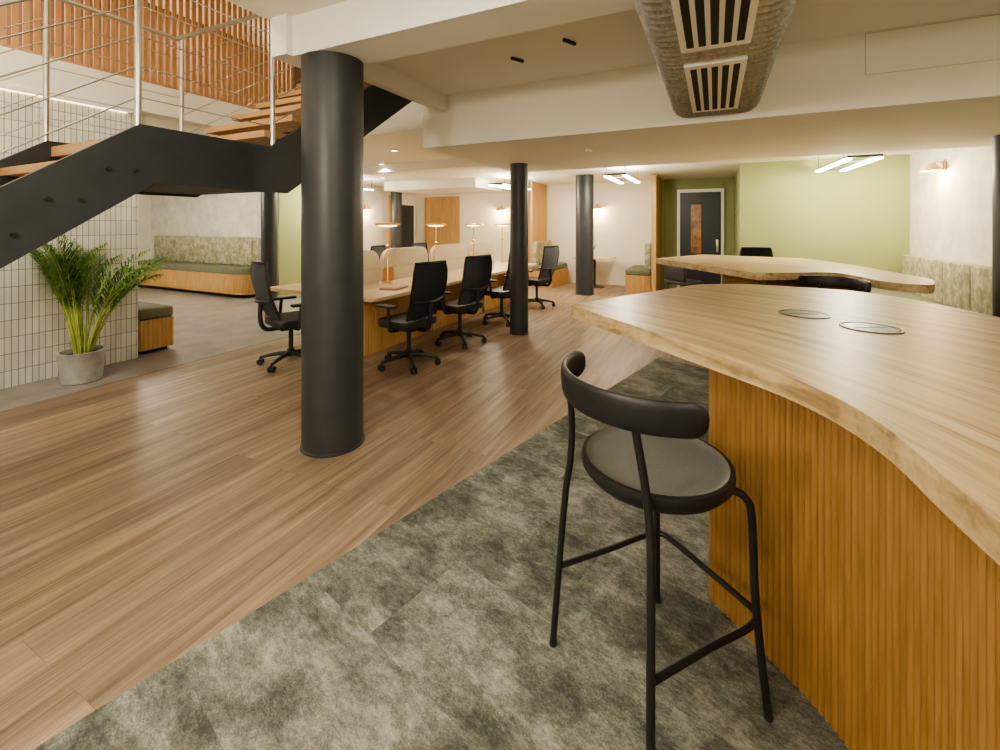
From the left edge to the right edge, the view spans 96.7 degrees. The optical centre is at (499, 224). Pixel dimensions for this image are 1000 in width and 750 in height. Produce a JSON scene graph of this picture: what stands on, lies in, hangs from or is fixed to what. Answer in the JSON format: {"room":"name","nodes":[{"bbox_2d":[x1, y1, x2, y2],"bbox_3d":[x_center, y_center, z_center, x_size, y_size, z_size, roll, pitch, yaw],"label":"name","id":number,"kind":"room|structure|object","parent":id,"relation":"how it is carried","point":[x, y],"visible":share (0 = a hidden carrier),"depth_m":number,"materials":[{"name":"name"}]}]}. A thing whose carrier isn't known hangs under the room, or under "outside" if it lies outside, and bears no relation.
{"room":"open-plan office","nodes":[
{"label":"open-plan office","id":0,"kind":"room"},
{"bbox_2d":[0,89,137,388],"bbox_3d":[-5.974,0.115,2.232,0.200,2.970,7.020,0,0,26],"label":"tiled wall","id":1,"kind":"structure","parent":0,"point":[33,326],"depth_m":4.67,"materials":[{"name":"tile"}]},
{"bbox_2d":[0,84,41,96],"bbox_3d":[-4.778,-1.337,4.431,0.040,0.054,0.290,0,0,26],"label":"strip light","id":2,"kind":"object","parent":1,"relation":"attached to","point":[2,86],"depth_m":4.42,"materials":[{"name":"white plastic"}]},
{"bbox_2d":[50,94,132,113],"bbox_3d":[-4.528,-1.337,4.948,0.040,0.053,0.722,0,0,26],"label":"strip light","id":3,"kind":"object","parent":1,"relation":"attached to","point":[58,97],"depth_m":4.90,"materials":[{"name":"white plastic"}]},
{"bbox_2d":[0,46,253,127],"bbox_3d":[-5.647,-1.555,2.896,0.209,0.370,8.500,0,0,26],"label":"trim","id":4,"kind":"structure","parent":1,"relation":"attached to","point":[101,91],"depth_m":5.10,"materials":[{"name":"paint"}]},
{"bbox_2d":[0,0,292,108],"bbox_3d":[-5.420,-2.560,3.481,0.070,1.640,8.950,0,0,26],"label":"screen","id":5,"kind":"object","parent":4,"relation":"on","point":[36,3],"visible":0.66,"depth_m":5.77,"materials":[{"name":"brown wood"}]},
{"bbox_2d":[138,194,150,260],"bbox_3d":[-12.132,0.225,7.531,0.200,2.750,11.200,0,0,26],"label":"wall","id":6,"kind":"structure","parent":0,"point":[144,201],"depth_m":12.20,"materials":[{"name":"beige paint"}]},
{"bbox_2d":[0,287,300,411],"bbox_3d":[-8.147,1.598,5.549,8.500,0.004,10.900,0,0,26],"label":"floor","id":7,"kind":"structure","parent":0,"point":[204,325],"depth_m":6.30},
{"bbox_2d":[23,235,174,385],"bbox_3d":[-3.985,0.825,4.591,1.292,1.543,1.172,0,0,26],"label":"areca palm","id":8,"kind":"object","parent":7,"relation":"on","point":[83,363],"visible":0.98,"depth_m":4.48,"materials":[{"name":"plant"}]},
{"bbox_2d":[138,301,172,353],"bbox_3d":[-4.891,1.318,5.874,1.300,0.556,0.380,0,0,26],"label":"upholstered bench","id":9,"kind":"object","parent":7,"relation":"on","point":[155,321],"visible":0.44,"depth_m":5.59,"materials":[{"name":"brown wood"}]},
{"bbox_2d":[138,236,260,297],"bbox_3d":[-7.333,0.945,10.776,4.636,1.310,0.759,0,0,26],"label":"banquette","id":10,"kind":"object","parent":7,"relation":"on","point":[218,266],"visible":0.8,"depth_m":10.54,"materials":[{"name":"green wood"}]},
{"bbox_2d":[261,192,277,300],"bbox_3d":[-4.889,0.225,9.416,0.336,2.750,0.336,0,0,26],"label":"steel column","id":11,"kind":"structure","parent":7,"relation":"on","point":[269,200],"depth_m":9.29,"materials":[{"name":"black metal"}]},
{"bbox_2d":[7,0,300,106],"bbox_3d":[-6.436,-2.570,4.722,0.100,1.660,11.100,0,0,26],"label":"wall","id":12,"kind":"structure","parent":0,"point":[296,71],"depth_m":6.81,"materials":[{"name":"brown wood"}]},
{"bbox_2d":[151,192,260,258],"bbox_3d":[-7.397,0.225,11.351,5.000,2.750,0.200,0,0,26],"label":"wall","id":13,"kind":"structure","parent":0,"point":[231,214],"depth_m":11.24,"materials":[{"name":"paint"}]},
{"bbox_2d":[148,0,267,48],"bbox_3d":[-4.726,-3.450,3.895,6.100,0.100,11.100,0,0,26],"label":"ceiling","id":14,"kind":"structure","parent":0,"point":[148,0],"depth_m":7.39,"materials":[{"name":"paint"}]},
{"bbox_2d":[196,3,203,15],"bbox_3d":[-4.654,-3.385,6.962,0.432,0.030,0.236,0,0,26],"label":"recessed light","id":15,"kind":"object","parent":14,"relation":"in","point":[203,3],"depth_m":6.98,"materials":[{"name":"white"}]},
{"bbox_2d":[209,0,247,22],"bbox_3d":[-4.446,-3.385,7.034,0.721,0.030,0.542,0,0,26],"label":"recessed light","id":16,"kind":"object","parent":14,"relation":"in","point":[220,11],"depth_m":7.05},
{"bbox_2d":[278,184,415,294],"bbox_3d":[-3.990,0.225,12.425,0.200,2.750,5.100,0,0,26],"label":"wall","id":17,"kind":"structure","parent":0,"point":[289,204],"depth_m":10.53,"materials":[{"name":"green paint"}]},
{"bbox_2d":[364,204,372,209],"bbox_3d":[-3.704,-0.500,12.454,0.270,0.160,0.260,0,0,26],"label":"wall sconce","id":18,"kind":"object","parent":17,"relation":"attached to","point":[366,207],"visible":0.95,"depth_m":12.40,"materials":[{"name":"gold metal"}]},
{"bbox_2d":[389,195,390,248],"bbox_3d":[-3.294,0.350,13.588,0.030,2.500,0.300,0,0,26],"label":"lining","id":19,"kind":"object","parent":17,"relation":"attached to","point":[389,195],"visible":0.21,"depth_m":13.49,"materials":[{"name":"brown wood"}]},
{"bbox_2d":[402,203,414,247],"bbox_3d":[-3.000,0.450,14.168,0.055,2.300,0.900,0,0,26],"label":"door","id":20,"kind":"structure","parent":17,"relation":"in","point":[408,209],"depth_m":14.25,"materials":[{"name":"black wood"}]},
{"bbox_2d":[0,282,708,749],"bbox_3d":[-3.212,1.660,6.051,17.150,0.120,16.300,0,0,26],"label":"floor","id":21,"kind":"structure","parent":0,"point":[143,517],"depth_m":2.78,"materials":[{"name":"brown wood"}]},
{"bbox_2d":[0,0,411,268],"bbox_3d":[-2.617,-0.589,2.914,1.232,4.377,5.810,0,0,26],"label":"staircase","id":22,"kind":"structure","parent":21,"relation":"on","point":[48,189],"depth_m":2.87,"materials":[{"name":"metal"}]},
{"bbox_2d":[250,260,300,372],"bbox_3d":[-2.436,0.998,5.132,0.770,1.204,0.715,0,0,-44],"label":"office chair","id":23,"kind":"object","parent":21,"relation":"on","point":[286,321],"visible":0.84,"depth_m":4.90,"materials":[{"name":"black plastic"}]},
{"bbox_2d":[300,50,364,457],"bbox_3d":[-1.229,0.200,3.271,0.446,2.800,0.446,0,0,26],"label":"steel column","id":24,"kind":"structure","parent":21,"relation":"on","point":[332,82],"depth_m":3.09,"materials":[{"name":"black metal"}]},
{"bbox_2d":[370,245,388,259],"bbox_3d":[-2.056,0.998,8.547,0.770,1.204,0.715,0,0,26],"label":"office chair","id":25,"kind":"object","parent":21,"relation":"on","point":[378,249],"visible":0.06,"depth_m":8.72,"materials":[{"name":"black plastic"}]},
{"bbox_2d":[391,192,401,247],"bbox_3d":[-3.036,0.225,13.019,0.336,2.750,0.336,0,0,26],"label":"steel column","id":26,"kind":"structure","parent":21,"relation":"on","point":[396,197],"depth_m":12.88,"materials":[{"name":"metal"}]},
{"bbox_2d":[270,262,536,355],"bbox_3d":[-1.162,1.212,7.672,1.930,0.775,5.097,0,0,26],"label":"office desk","id":27,"kind":"object","parent":21,"relation":"on","point":[377,338],"visible":0.33,"depth_m":5.96,"materials":[{"name":"brown wood"}]},
{"bbox_2d":[364,250,379,284],"bbox_3d":[-2.000,0.590,5.898,0.095,0.470,1.140,0,0,26],"label":"divider","id":28,"kind":"object","parent":27,"relation":"on","point":[371,258],"visible":0.2,"depth_m":6.25,"materials":[{"name":"fabric"}]},
{"bbox_2d":[375,223,399,282],"bbox_3d":[-1.610,0.395,6.365,0.360,0.860,0.360,0,0,26],"label":"desk lamp","id":29,"kind":"object","parent":27,"relation":"on","point":[387,225],"visible":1,"depth_m":6.33,"materials":[{"name":"gold metal"}]},
{"bbox_2d":[379,285,407,290],"bbox_3d":[-1.374,0.809,5.774,0.240,0.032,0.340,0,0,14],"label":"notebook","id":30,"kind":"object","parent":27,"relation":"on","point":[389,287],"visible":1,"depth_m":5.66,"materials":[{"name":"paper"}]},
{"bbox_2d":[380,247,427,281],"bbox_3d":[-1.477,0.590,6.979,0.095,0.470,1.140,0,0,26],"label":"divider","id":31,"kind":"object","parent":27,"relation":"on","point":[401,261],"depth_m":6.82,"materials":[{"name":"beige fabric"}]},
{"bbox_2d":[425,223,446,260],"bbox_3d":[-1.075,0.395,7.473,0.360,0.860,0.360,0,0,26],"label":"desk lamp","id":32,"kind":"object","parent":27,"relation":"on","point":[435,225],"visible":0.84,"depth_m":7.45,"materials":[{"name":"gold metal"}]},
{"bbox_2d":[429,244,465,270],"bbox_3d":[-0.933,0.590,8.104,0.095,0.470,1.140,0,0,26],"label":"divider","id":33,"kind":"object","parent":27,"relation":"on","point":[454,255],"visible":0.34,"depth_m":8.14,"materials":[{"name":"fabric"}]},
{"bbox_2d":[464,223,482,255],"bbox_3d":[-0.513,0.395,8.634,0.360,0.860,0.360,0,0,26],"label":"desk lamp","id":34,"kind":"object","parent":27,"relation":"on","point":[468,224],"visible":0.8,"depth_m":8.61,"materials":[{"name":"gold metal"}]},
{"bbox_2d":[467,241,494,262],"bbox_3d":[-0.368,0.590,9.274,0.095,0.470,1.140,0,0,26],"label":"divider","id":35,"kind":"object","parent":27,"relation":"on","point":[480,248],"visible":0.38,"depth_m":9.23,"materials":[{"name":"fabric"}]},
{"bbox_2d":[495,223,509,262],"bbox_3d":[0.057,0.395,9.813,0.360,0.860,0.360,0,0,26],"label":"desk lamp","id":36,"kind":"object","parent":27,"relation":"on","point":[501,224],"visible":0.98,"depth_m":9.79,"materials":[{"name":"gold metal"}]},
{"bbox_2d":[375,260,447,373],"bbox_3d":[-1.025,0.998,5.069,0.770,1.204,0.715,0,0,33],"label":"office chair","id":37,"kind":"object","parent":21,"relation":"on","point":[429,279],"visible":1,"depth_m":4.87,"materials":[{"name":"black plastic"}]},
{"bbox_2d":[412,243,428,261],"bbox_3d":[-1.490,0.998,9.717,0.770,1.204,0.715,0,0,26],"label":"office chair","id":38,"kind":"object","parent":21,"relation":"on","point":[424,245],"visible":0.06,"depth_m":9.98,"materials":[{"name":"black plastic"}]},
{"bbox_2d":[435,254,491,348],"bbox_3d":[-0.529,0.998,6.049,0.770,1.204,0.715,0,0,38],"label":"office chair","id":39,"kind":"object","parent":21,"relation":"on","point":[477,270],"visible":0.97,"depth_m":5.84,"materials":[{"name":"black fabric"}]},
{"bbox_2d":[482,252,509,326],"bbox_3d":[0.045,0.998,7.305,0.770,1.204,0.715,0,0,36],"label":"office chair","id":40,"kind":"object","parent":21,"relation":"on","point":[502,292],"visible":0.56,"depth_m":7.09,"materials":[{"name":"black fabric"}]},
{"bbox_2d":[509,163,528,334],"bbox_3d":[0.283,0.350,6.583,0.286,2.500,0.286,0,0,26],"label":"steel column","id":41,"kind":"structure","parent":21,"relation":"on","point":[518,172],"depth_m":6.46,"materials":[{"name":"black metal"}]},
{"bbox_2d":[530,182,546,276],"bbox_3d":[1.065,0.230,12.197,0.060,2.740,1.090,0,0,26],"label":"wood partition","id":42,"kind":"object","parent":21,"relation":"on","point":[538,192],"visible":0.64,"depth_m":12.03,"materials":[{"name":"brown wood"}]},
{"bbox_2d":[528,245,558,308],"bbox_3d":[0.740,0.998,8.745,0.770,1.204,0.715,0,0,38],"label":"office chair","id":43,"kind":"object","parent":21,"relation":"on","point":[550,258],"visible":0.84,"depth_m":8.53,"materials":[{"name":"black fabric"}]},
{"bbox_2d":[532,241,566,287],"bbox_3d":[1.343,1.020,11.969,0.580,1.160,1.220,0,0,26],"label":"bench","id":44,"kind":"object","parent":21,"relation":"on","point":[559,277],"visible":0.67,"depth_m":11.66,"materials":[{"name":"brown wood"}]},
{"bbox_2d":[575,174,593,295],"bbox_3d":[1.956,0.225,10.273,0.426,2.750,0.426,0,0,26],"label":"steel column","id":45,"kind":"structure","parent":21,"relation":"on","point":[584,182],"depth_m":10.09,"materials":[{"name":"black metal"}]},
{"bbox_2d":[573,256,615,287],"bbox_3d":[2.441,1.214,11.482,0.950,0.772,0.750,0,0,26],"label":"table","id":46,"kind":"object","parent":21,"relation":"on","point":[595,257],"visible":0.68,"depth_m":11.41,"materials":[{"name":"brown wood"}]},
{"bbox_2d":[625,243,650,293],"bbox_3d":[3.486,1.020,10.933,0.580,1.160,1.220,0,0,26],"label":"bench","id":47,"kind":"object","parent":21,"relation":"on","point":[637,277],"visible":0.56,"depth_m":10.37,"materials":[{"name":"brown wood"}]},
{"bbox_2d":[665,265,703,288],"bbox_3d":[3.676,1.171,8.880,0.515,0.862,0.560,0,0,-22],"label":"lounge chair","id":48,"kind":"object","parent":21,"relation":"on","point":[673,275],"visible":0.66,"depth_m":8.72,"materials":[{"name":"grey fabric"}]},
{"bbox_2d":[739,247,772,256],"bbox_3d":[4.531,0.998,7.662,0.715,1.204,0.770,0,0,11],"label":"office chair","id":49,"kind":"object","parent":21,"relation":"on","point":[744,251],"visible":0.11,"depth_m":8.01,"materials":[{"name":"black plastic"}]},
{"bbox_2d":[656,255,934,293],"bbox_3d":[3.321,1.045,5.708,2.584,1.090,3.380,0,0,26],"label":"bar table","id":50,"kind":"object","parent":21,"relation":"on","point":[776,271],"visible":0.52,"depth_m":5.07,"materials":[{"name":"brown wood"}]},
{"bbox_2d":[867,255,991,314],"bbox_3d":[5.641,1.035,5.925,0.680,1.130,2.840,0,0,26],"label":"banquette","id":51,"kind":"object","parent":21,"relation":"on","point":[961,285],"visible":0.17,"depth_m":5.59,"materials":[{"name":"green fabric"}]},
{"bbox_2d":[992,134,999,316],"bbox_3d":[5.093,0.350,4.424,0.276,2.500,0.276,0,0,26],"label":"steel column","id":52,"kind":"structure","parent":21,"relation":"on","point":[996,138],"depth_m":4.44,"materials":[{"name":"metal"}]},
{"bbox_2d":[33,357,849,749],"bbox_3d":[0.291,1.597,0.798,5.850,0.006,9.690,0,0,26],"label":"floor","id":53,"kind":"structure","parent":0,"point":[432,632],"depth_m":1.66,"materials":[{"name":"grey carpet"}]},
{"bbox_2d":[549,350,772,749],"bbox_3d":[0.512,1.046,1.545,0.586,1.097,0.617,0,0,-24],"label":"bar stool","id":54,"kind":"object","parent":53,"relation":"on","point":[651,457],"visible":1,"depth_m":1.43,"materials":[{"name":"grey leather"}]},
{"bbox_2d":[572,284,999,749],"bbox_3d":[1.202,1.045,1.591,2.392,1.090,4.689,0,0,26],"label":"bar table","id":55,"kind":"object","parent":53,"relation":"on","point":[868,464],"visible":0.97,"depth_m":1.42,"materials":[{"name":"brown wood"}]},
{"bbox_2d":[778,309,831,318],"bbox_3d":[1.702,0.497,2.487,0.248,0.006,0.248,0,0,-3],"label":"grommet","id":56,"kind":"object","parent":55,"relation":"on","point":[808,314],"visible":1,"depth_m":2.46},
{"bbox_2d":[839,322,904,334],"bbox_3d":[1.796,0.497,2.153,0.248,0.006,0.248,0,0,-3],"label":"grommet","id":57,"kind":"object","parent":55,"relation":"on","point":[875,328],"visible":1,"depth_m":2.13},
{"bbox_2d":[797,275,870,292],"bbox_3d":[3.065,1.052,4.157,0.586,1.097,0.617,0,0,-27],"label":"bar stool","id":58,"kind":"object","parent":53,"relation":"on","point":[862,285],"visible":0.34,"depth_m":4.33,"materials":[{"name":"grey leather"}]},
{"bbox_2d":[528,186,529,276],"bbox_3d":[0.933,0.230,12.844,0.700,2.740,0.040,0,0,26],"label":"wood wall panel","id":59,"kind":"object","parent":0,"point":[528,186],"depth_m":12.86,"materials":[{"name":"brown wood"}]},
{"bbox_2d":[142,101,919,185],"bbox_3d":[-3.212,-1.445,6.051,17.150,0.590,16.300,0,0,26],"label":"ceiling","id":60,"kind":"structure","parent":0,"point":[715,169],"depth_m":8.18,"materials":[{"name":"paint"}]},
{"bbox_2d":[364,180,374,190],"bbox_3d":[-3.721,-1.014,10.684,0.420,0.272,1.620,0,0,26],"label":"linear pendant light","id":61,"kind":"object","parent":60,"relation":"hanging from","point":[365,188],"visible":0.23,"depth_m":11.20,"materials":[{"name":"metal"}]},
{"bbox_2d":[364,158,491,174],"bbox_3d":[-1.249,-1.075,8.101,3.100,0.150,0.300,0,0,26],"label":"ceiling","id":62,"kind":"structure","parent":60,"relation":"attached to","point":[446,164],"depth_m":8.02,"materials":[{"name":"paint"}]},
{"bbox_2d":[384,177,501,193],"bbox_3d":[-1.524,-1.035,12.011,2.800,0.230,1.500,0,0,26],"label":"ceiling beam","id":63,"kind":"structure","parent":60,"relation":"attached to","point":[456,185],"depth_m":11.46,"materials":[{"name":"paint"}]},
{"bbox_2d":[488,173,530,189],"bbox_3d":[0.262,-1.014,10.536,0.420,0.272,1.620,0,0,26],"label":"linear pendant light","id":64,"kind":"object","parent":60,"relation":"hanging from","point":[504,185],"visible":0.64,"depth_m":10.10,"materials":[{"name":"metal"}]},
{"bbox_2d":[604,167,639,183],"bbox_3d":[2.415,-1.014,8.718,0.420,0.272,1.620,0,0,26],"label":"linear pendant light","id":65,"kind":"object","parent":60,"relation":"hanging from","point":[608,176],"visible":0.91,"depth_m":8.56,"materials":[{"name":"metal"}]},
{"bbox_2d":[815,152,883,171],"bbox_3d":[5.144,-1.014,6.621,0.420,0.272,1.620,0,0,23],"label":"linear pendant light","id":66,"kind":"object","parent":60,"relation":"hanging from","point":[872,157],"visible":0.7,"depth_m":6.42,"materials":[{"name":"metal"}]},
{"bbox_2d":[416,180,650,285],"bbox_3d":[1.440,0.225,12.744,9.700,2.750,0.200,0,0,26],"label":"wall","id":67,"kind":"structure","parent":0,"point":[622,225],"depth_m":12.33,"materials":[{"name":"beige paint"}]},
{"bbox_2d":[425,196,459,255],"bbox_3d":[-1.858,0.350,14.193,1.300,2.500,0.040,0,0,26],"label":"wood wall panel","id":68,"kind":"object","parent":67,"relation":"attached to","point":[446,210],"visible":0.64,"depth_m":14.14,"materials":[{"name":"brown wood"}]},
{"bbox_2d":[226,0,999,94],"bbox_3d":[0.111,-2.440,0.057,5.950,1.920,8.400,0,0,26],"label":"ceiling","id":69,"kind":"structure","parent":0,"point":[615,41],"depth_m":3.55,"materials":[{"name":"paint"}]},
{"bbox_2d":[271,14,445,111],"bbox_3d":[-1.099,-1.340,4.114,0.160,0.280,2.150,0,0,26],"label":"ceiling beam","id":70,"kind":"structure","parent":69,"relation":"attached to","point":[381,76],"depth_m":4.09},
{"bbox_2d":[293,0,635,64],"bbox_3d":[1.101,-1.340,2.106,5.550,0.280,0.350,0,0,26],"label":"ceiling beam","id":71,"kind":"structure","parent":69,"relation":"attached to","point":[370,31],"depth_m":2.77,"materials":[{"name":"white paint"}]},
{"bbox_2d":[510,56,523,62],"bbox_3d":[0.153,-1.468,3.947,0.140,0.025,0.024,0,0,-38],"label":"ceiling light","id":72,"kind":"object","parent":69,"relation":"attached to","point":[512,57],"visible":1,"depth_m":3.93,"materials":[{"name":"black plastic"}]},
{"bbox_2d":[562,38,575,45],"bbox_3d":[0.556,-1.468,3.563,0.140,0.025,0.024,0,0,-38],"label":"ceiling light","id":73,"kind":"object","parent":69,"relation":"attached to","point":[565,40],"visible":1,"depth_m":3.55,"materials":[{"name":"black plastic"}]},
{"bbox_2d":[634,0,796,117],"bbox_3d":[0.087,-1.062,0.180,0.692,0.268,8.200,0,0,26],"label":"ventilation duct","id":74,"kind":"object","parent":69,"relation":"attached to","point":[712,57],"visible":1,"depth_m":2.39,"materials":[{"name":"grey fabric"}]},
{"bbox_2d":[651,175,662,291],"bbox_3d":[3.791,0.230,10.713,0.100,2.740,1.390,0,0,26],"label":"wall","id":75,"kind":"structure","parent":0,"point":[656,182],"depth_m":10.15,"materials":[{"name":"brown wood"}]},
{"bbox_2d":[663,177,733,287],"bbox_3d":[4.872,0.225,10.951,1.600,2.750,0.040,0,0,26],"label":"wall","id":76,"kind":"structure","parent":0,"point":[670,186],"depth_m":11.09,"materials":[{"name":"green paint"}]},
{"bbox_2d":[677,188,723,286],"bbox_3d":[4.888,0.360,10.857,1.050,2.480,0.105,0,0,26],"label":"door","id":77,"kind":"structure","parent":76,"relation":"in","point":[700,212],"depth_m":10.83,"materials":[{"name":"black wood"}]},
{"bbox_2d":[423,12,999,171],"bbox_3d":[2.446,-1.300,5.093,6.130,0.800,2.700,0,0,26],"label":"ceiling beam","id":78,"kind":"structure","parent":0,"point":[818,98],"depth_m":4.15,"materials":[{"name":"paint"}]},
{"bbox_2d":[865,14,999,74],"bbox_3d":[3.376,-1.310,3.141,1.264,0.320,0.006,0,0,26],"label":"access panel","id":79,"kind":"object","parent":78,"relation":"attached to","point":[993,14],"visible":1,"depth_m":3.27,"materials":[{"name":"white paint"}]},
{"bbox_2d":[734,167,738,255],"bbox_3d":[5.160,0.225,9.501,0.180,2.750,2.400,0,0,26],"label":"wall","id":80,"kind":"structure","parent":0,"point":[736,179],"depth_m":9.58,"materials":[{"name":"paint"}]},
{"bbox_2d":[739,154,909,287],"bbox_3d":[5.607,0.225,7.841,2.430,2.750,0.200,0,0,26],"label":"wall","id":81,"kind":"structure","parent":0,"point":[858,216],"depth_m":7.69,"materials":[{"name":"green paint"}]},
{"bbox_2d":[910,146,991,266],"bbox_3d":[3.853,0.225,1.192,0.200,2.750,13.700,0,0,26],"label":"wall","id":82,"kind":"structure","parent":0,"point":[951,209],"depth_m":5.92,"materials":[{"name":"paint"}]},
{"bbox_2d":[919,159,945,171],"bbox_3d":[5.992,-0.820,6.156,0.270,0.160,0.260,0,0,26],"label":"wall sconce","id":83,"kind":"object","parent":82,"relation":"attached to","point":[931,167],"visible":1,"depth_m":6.11,"materials":[{"name":"gold metal"}]}
]}

